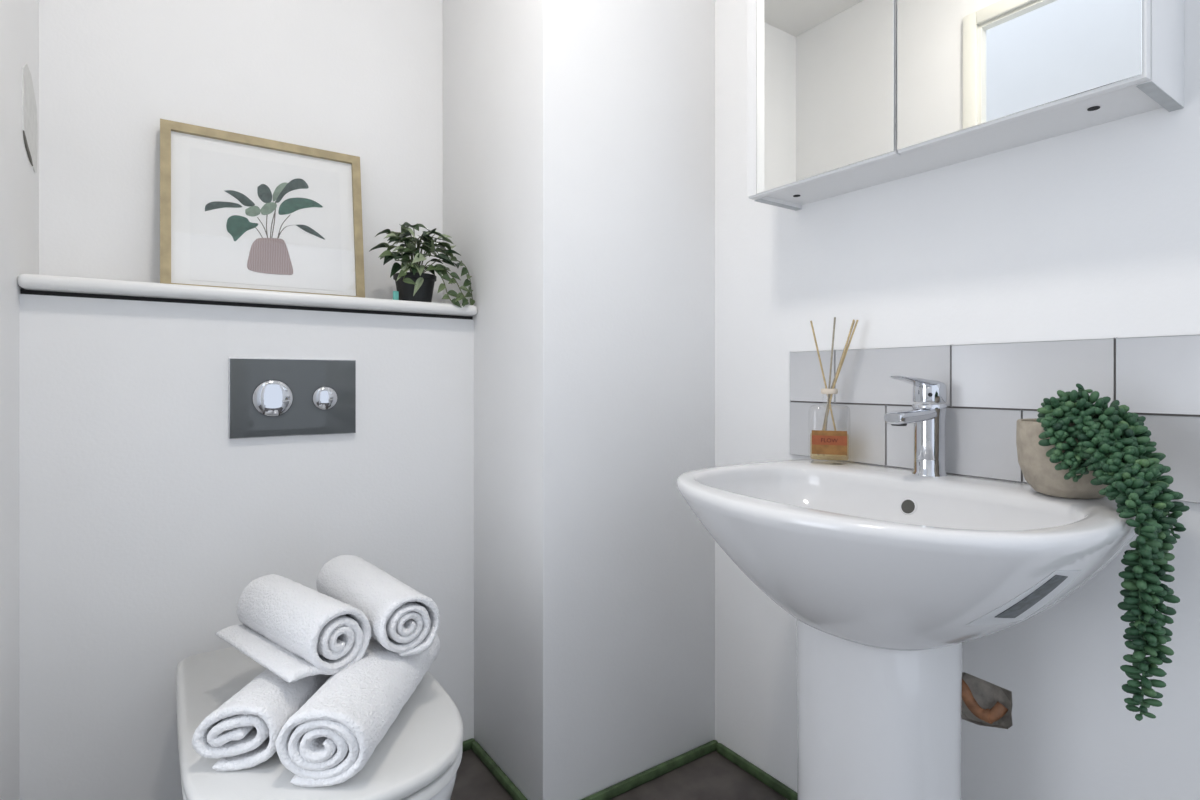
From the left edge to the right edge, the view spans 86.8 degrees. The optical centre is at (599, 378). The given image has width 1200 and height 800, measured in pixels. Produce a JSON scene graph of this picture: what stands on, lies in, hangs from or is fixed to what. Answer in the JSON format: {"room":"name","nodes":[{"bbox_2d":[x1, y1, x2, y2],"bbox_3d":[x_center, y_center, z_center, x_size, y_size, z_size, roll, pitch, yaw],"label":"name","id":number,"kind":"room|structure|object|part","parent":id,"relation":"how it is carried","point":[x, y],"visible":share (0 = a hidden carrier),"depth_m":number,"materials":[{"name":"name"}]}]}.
{"room":"bathroom","nodes":[
{"label":"bathroom","id":0,"kind":"room"},
{"bbox_2d":[0,0,38,799],"bbox_3d":[-0.531,-0.265,0.362,0.035,2.470,2.400,0,0,-35],"label":"wall","id":1,"kind":"structure","parent":0,"point":[19,19],"depth_m":1.12,"materials":[{"name":"white paint"}]},
{"bbox_2d":[22,63,37,172],"bbox_3d":[-1.133,-0.517,1.265,0.006,0.185,0.173,0,0,-35],"label":"mirror","id":2,"kind":"object","parent":1,"relation":"attached to","point":[29,108],"visible":1,"depth_m":1.25,"materials":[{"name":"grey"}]},
{"bbox_2d":[39,0,442,302],"bbox_3d":[-0.647,-0.265,1.802,1.615,2.470,0.100,0,0,-35],"label":"wall","id":3,"kind":"structure","parent":0,"point":[363,79],"depth_m":1.54,"materials":[{"name":"white paint"}]},
{"bbox_2d":[19,294,473,799],"bbox_3d":[-0.767,0.406,1.520,0.896,1.127,0.228,0,0,-35],"label":"wall","id":4,"kind":"structure","parent":0,"point":[144,527],"depth_m":1.30,"materials":[{"name":"white paint"}]},
{"bbox_2d":[20,289,472,319],"bbox_3d":[-0.769,-0.162,1.523,0.896,0.009,0.220,0,0,-35],"label":"trim","id":5,"kind":"structure","parent":4,"relation":"on","point":[32,292],"depth_m":1.37,"materials":[{"name":"grey"}]},
{"bbox_2d":[17,274,476,315],"bbox_3d":[-0.758,-0.179,1.505,0.894,0.026,0.262,0,0,-35],"label":"ledge shelf","id":6,"kind":"object","parent":5,"relation":"on","point":[26,281],"visible":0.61,"depth_m":1.33,"materials":[{"name":"white wood"}]},
{"bbox_2d":[160,119,364,297],"bbox_3d":[-0.813,-0.393,1.560,0.440,0.403,0.075,0,0,-35],"label":"picture frame","id":7,"kind":"object","parent":6,"relation":"on","point":[238,211],"visible":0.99,"depth_m":1.54,"materials":[{"name":"white paper"}]},
{"bbox_3d":[-0.803,-0.392,1.565,0.003,0.097,0.019,0,0,5],"label":"printed stem","id":8,"kind":"part","parent":7,"relation":"part of","materials":[{"name":"brown"}]},
{"bbox_2d":[370,222,474,306],"bbox_3d":[-0.470,-0.291,1.650,0.252,0.218,0.193,0,0,-35],"label":"potted plant","id":9,"kind":"object","parent":6,"relation":"on","point":[414,285],"visible":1,"depth_m":1.62,"materials":[{"name":"green plant"}]},
{"bbox_3d":[-0.484,-0.232,1.660,0.109,0.079,0.109,0,0,-35],"label":"pot","id":10,"kind":"part","parent":9,"relation":"part of","materials":[{"name":"black plastic"}]},
{"bbox_2d":[229,358,355,438],"bbox_3d":[-0.683,0.042,1.426,0.260,0.173,0.023,0,0,-35],"label":"flush plate","id":11,"kind":"object","parent":4,"relation":"attached to","point":[268,397],"visible":1,"depth_m":1.42,"materials":[{"name":"grey metal"}]},
{"bbox_2d":[462,738,474,751],"bbox_3d":[-0.698,0.958,1.419,0.896,0.024,0.016,0,0,-35],"label":"baseboard","id":12,"kind":"structure","parent":4,"relation":"attached to","point":[467,744],"depth_m":1.66,"materials":[{"name":"green wood"}]},
{"bbox_2d":[443,0,714,799],"bbox_3d":[-0.060,-0.265,1.785,0.569,2.470,0.597,0,0,-35],"label":"wall","id":13,"kind":"structure","parent":0,"point":[579,135],"depth_m":1.52,"materials":[{"name":"white paint"}]},
{"bbox_2d":[472,741,526,799],"bbox_3d":[-0.231,0.958,1.518,0.016,0.024,0.353,0,0,-35],"label":"baseboard","id":14,"kind":"structure","parent":13,"relation":"attached to","point":[514,792],"depth_m":1.53,"materials":[{"name":"green wood"}]},
{"bbox_2d":[581,740,717,799],"bbox_3d":[0.094,0.958,1.519,0.519,0.024,0.016,0,0,-35],"label":"baseboard","id":15,"kind":"structure","parent":13,"relation":"attached to","point":[652,773],"depth_m":1.54,"materials":[{"name":"green wood"}]},
{"bbox_2d":[450,749,787,799],"bbox_3d":[0.063,1.020,0.834,1.550,0.100,2.500,0,0,-35],"label":"floor","id":16,"kind":"structure","parent":0,"point":[711,776],"depth_m":1.51,"materials":[{"name":"black tile"}]},
{"bbox_2d":[176,647,462,799],"bbox_3d":[-0.510,0.762,1.129,0.402,0.415,0.707,0,0,-35],"label":"toilet","id":17,"kind":"object","parent":16,"relation":"on","point":[419,757],"visible":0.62,"depth_m":0.95,"materials":[{"name":"white ceramic"}]},
{"bbox_2d":[192,669,331,770],"bbox_3d":[-0.509,0.507,1.038,0.125,0.096,0.296,0,0,2],"label":"rolled towel","id":18,"kind":"object","parent":17,"relation":"on","point":[243,732],"visible":0.5,"depth_m":0.90,"materials":[{"name":"white fabric"}]},
{"bbox_2d":[215,574,371,682],"bbox_3d":[-0.518,0.410,1.066,0.280,0.105,0.134,0,0,39],"label":"rolled towel","id":19,"kind":"object","parent":18,"relation":"on","point":[296,631],"visible":1,"depth_m":1.01,"materials":[{"name":"white fabric"}]},
{"bbox_3d":[-0.494,0.590,1.106,0.400,0.018,0.649,0,0,-35],"label":"seat","id":20,"kind":"part","parent":17,"relation":"part of","materials":[{"name":"white plastic"}]},
{"bbox_2d":[275,634,439,786],"bbox_3d":[-0.370,0.501,1.028,0.130,0.107,0.352,0,0,2],"label":"rolled towel","id":21,"kind":"object","parent":17,"relation":"on","point":[335,733],"visible":0.9,"depth_m":0.88,"materials":[{"name":"white fabric"}]},
{"bbox_2d":[316,555,439,656],"bbox_3d":[-0.419,0.409,1.174,0.110,0.102,0.338,0,0,-40],"label":"rolled towel","id":22,"kind":"object","parent":21,"relation":"on","point":[405,621],"visible":0.92,"depth_m":1.07,"materials":[{"name":"white fabric"}]},
{"bbox_2d":[796,619,961,799],"bbox_3d":[0.451,0.676,1.038,0.241,0.588,0.239,0,0,-35],"label":"pedestal","id":23,"kind":"object","parent":16,"relation":"on","point":[873,723],"visible":0.7,"depth_m":0.94,"materials":[{"name":"white ceramic"}]},
{"bbox_2d":[677,459,1135,650],"bbox_3d":[0.428,0.278,1.014,0.533,0.209,0.639,0,0,-35],"label":"washbasin","id":24,"kind":"object","parent":23,"relation":"on","point":[889,558],"visible":0.97,"depth_m":0.84,"materials":[{"name":"white ceramic"}]},
{"bbox_2d":[812,389,846,454],"bbox_3d":[0.475,0.096,1.317,0.081,0.154,0.082,0,0,20],"label":"bottle","id":25,"kind":"object","parent":24,"relation":"on","point":[823,442],"visible":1,"depth_m":1.28,"materials":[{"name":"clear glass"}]},
{"bbox_2d":[810,321,841,455],"bbox_3d":[0.469,0.019,1.319,0.065,0.281,0.004,0,0,1],"label":"reed","id":26,"kind":"object","parent":25,"relation":"in","point":[810,321],"visible":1,"depth_m":1.32,"materials":[{"name":"wood"}]},
{"bbox_2d":[823,317,835,455],"bbox_3d":[0.475,0.016,1.317,0.026,0.287,0.004,0,0,33],"label":"reed","id":27,"kind":"object","parent":25,"relation":"in","point":[834,317],"visible":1,"depth_m":1.31,"materials":[{"name":"beige wood"}]},
{"bbox_3d":[0.476,0.025,1.318,0.033,0.011,0.033,0,0,-35],"label":"neck cord","id":28,"kind":"part","parent":25,"relation":"part of","materials":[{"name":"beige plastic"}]},
{"bbox_2d":[817,321,854,454],"bbox_3d":[0.488,0.021,1.313,0.076,0.278,0.004,0,0,33],"label":"reed","id":29,"kind":"object","parent":25,"relation":"in","point":[854,321],"visible":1,"depth_m":1.32,"materials":[{"name":"beige wood"}]},
{"bbox_2d":[824,320,854,429],"bbox_3d":[0.486,0.020,1.310,0.078,0.280,0.004,0,0,43],"label":"reed","id":30,"kind":"object","parent":25,"relation":"in","point":[852,324],"visible":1,"depth_m":1.30,"materials":[{"name":"wood"}]},
{"bbox_2d":[884,375,946,476],"bbox_3d":[0.561,0.084,1.128,0.150,0.180,0.057,0,0,-35],"label":"tap","id":31,"kind":"object","parent":24,"relation":"on","point":[928,418],"visible":1,"depth_m":1.13,"materials":[{"name":"silver metal"}]},
{"bbox_3d":[0.554,0.063,1.124,0.133,0.031,0.045,0,0,-35],"label":"spout","id":32,"kind":"part","parent":31,"relation":"part of","materials":[{"name":"silver metal"}]},
{"bbox_3d":[0.563,0.006,1.130,0.128,0.025,0.045,0,0,-35],"label":"lever","id":33,"kind":"part","parent":31,"relation":"part of","materials":[{"name":"silver metal"}]},
{"bbox_3d":[0.599,0.023,1.155,0.055,0.038,0.055,0,0,-35],"label":"handle","id":34,"kind":"part","parent":31,"relation":"part of","materials":[{"name":"silver metal"}]},
{"bbox_2d":[1016,418,1107,498],"bbox_3d":[0.702,0.118,0.950,0.133,0.110,0.133,0,0,-35],"label":"pot","id":35,"kind":"object","parent":24,"relation":"on","point":[1037,469],"depth_m":0.92,"materials":[{"name":"beige ceramic"}]},
{"bbox_2d":[1016,383,1189,720],"bbox_3d":[0.686,0.207,0.878,0.134,0.402,0.281,0,0,12],"label":"succulent","id":36,"kind":"object","parent":24,"relation":"on","point":[1076,447],"visible":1,"depth_m":0.81,"materials":[{"name":"green plant"}]},
{"bbox_3d":[0.674,0.184,0.842,0.007,0.241,0.169,0,0,16],"label":"stem","id":37,"kind":"part","parent":36,"relation":"part of","materials":[{"name":"green plant"}]},
{"bbox_3d":[0.679,0.233,0.845,0.011,0.343,0.174,0,0,17],"label":"stem","id":38,"kind":"part","parent":36,"relation":"part of","materials":[{"name":"green plant"}]},
{"bbox_2d":[715,0,1199,799],"bbox_3d":[0.857,-0.265,0.961,0.100,2.470,1.803,0,0,-35],"label":"wall","id":39,"kind":"structure","parent":0,"point":[1093,232],"depth_m":1.10,"materials":[{"name":"white paint"}]},
{"bbox_2d":[716,743,796,799],"bbox_3d":[0.814,0.958,0.921,0.016,0.024,1.787,0,0,-35],"label":"baseboard","id":40,"kind":"structure","parent":39,"relation":"attached to","point":[788,793],"depth_m":1.54,"materials":[{"name":"green wood"}]},
{"bbox_2d":[747,0,1183,210],"bbox_3d":[0.576,-0.718,1.137,0.162,0.663,0.674,0,0,-35],"label":"upper cabinet","id":41,"kind":"object","parent":39,"relation":"attached to","point":[844,96],"visible":1,"depth_m":1.06,"materials":[{"name":"white"}]},
{"bbox_3d":[0.398,-0.719,1.414,0.140,0.662,0.017,0,0,-35],"label":"panel","id":42,"kind":"part","parent":41,"relation":"part of","materials":[{"name":"white wood"}]},
{"bbox_3d":[0.422,-0.720,1.238,0.016,0.661,0.333,0,0,-35],"label":"mirror door","id":43,"kind":"part","parent":41,"relation":"part of","materials":[{"name":"white metal"}]},
{"bbox_2d":[757,0,894,193],"bbox_3d":[0.421,-0.720,1.222,0.004,0.653,0.307,0,0,-35],"label":"mirror","id":44,"kind":"object","parent":41,"relation":"attached to","point":[826,68],"depth_m":1.21,"materials":[{"name":"silver metal"}]},
{"bbox_3d":[0.585,-0.404,1.144,0.140,0.016,0.640,0,0,-35],"label":"panel","id":45,"kind":"part","parent":41,"relation":"part of","materials":[{"name":"white wood"}]},
{"bbox_2d":[897,0,1142,149],"bbox_3d":[0.606,-0.720,0.955,0.004,0.653,0.331,0,0,-35],"label":"mirror","id":46,"kind":"object","parent":41,"relation":"attached to","point":[965,67],"depth_m":0.95,"materials":[{"name":"silver metal"}]},
{"bbox_3d":[0.615,-0.720,0.960,0.016,0.661,0.335,0,0,-35],"label":"mirror door","id":47,"kind":"part","parent":41,"relation":"part of","materials":[{"name":"white metal"}]},
{"bbox_3d":[0.772,-0.719,0.874,0.140,0.662,0.017,0,0,-35],"label":"panel","id":48,"kind":"part","parent":41,"relation":"part of","materials":[{"name":"white wood"}]},
{"bbox_2d":[962,679,1007,723],"bbox_3d":[0.682,0.580,1.141,0.032,0.056,0.088,0,0,-35],"label":"pipe","id":49,"kind":"object","parent":39,"relation":"in","point":[998,710],"visible":0.9,"depth_m":1.13,"materials":[{"name":"orange metal"}]},
{"bbox_2d":[790,335,1199,502],"bbox_3d":[0.740,0.056,1.033,0.005,0.237,1.057,0,0,-35],"label":"tile backsplash","id":50,"kind":"structure","parent":39,"relation":"attached to","point":[990,387],"depth_m":1.11,"materials":[{"name":"grey tile"}]}
]}

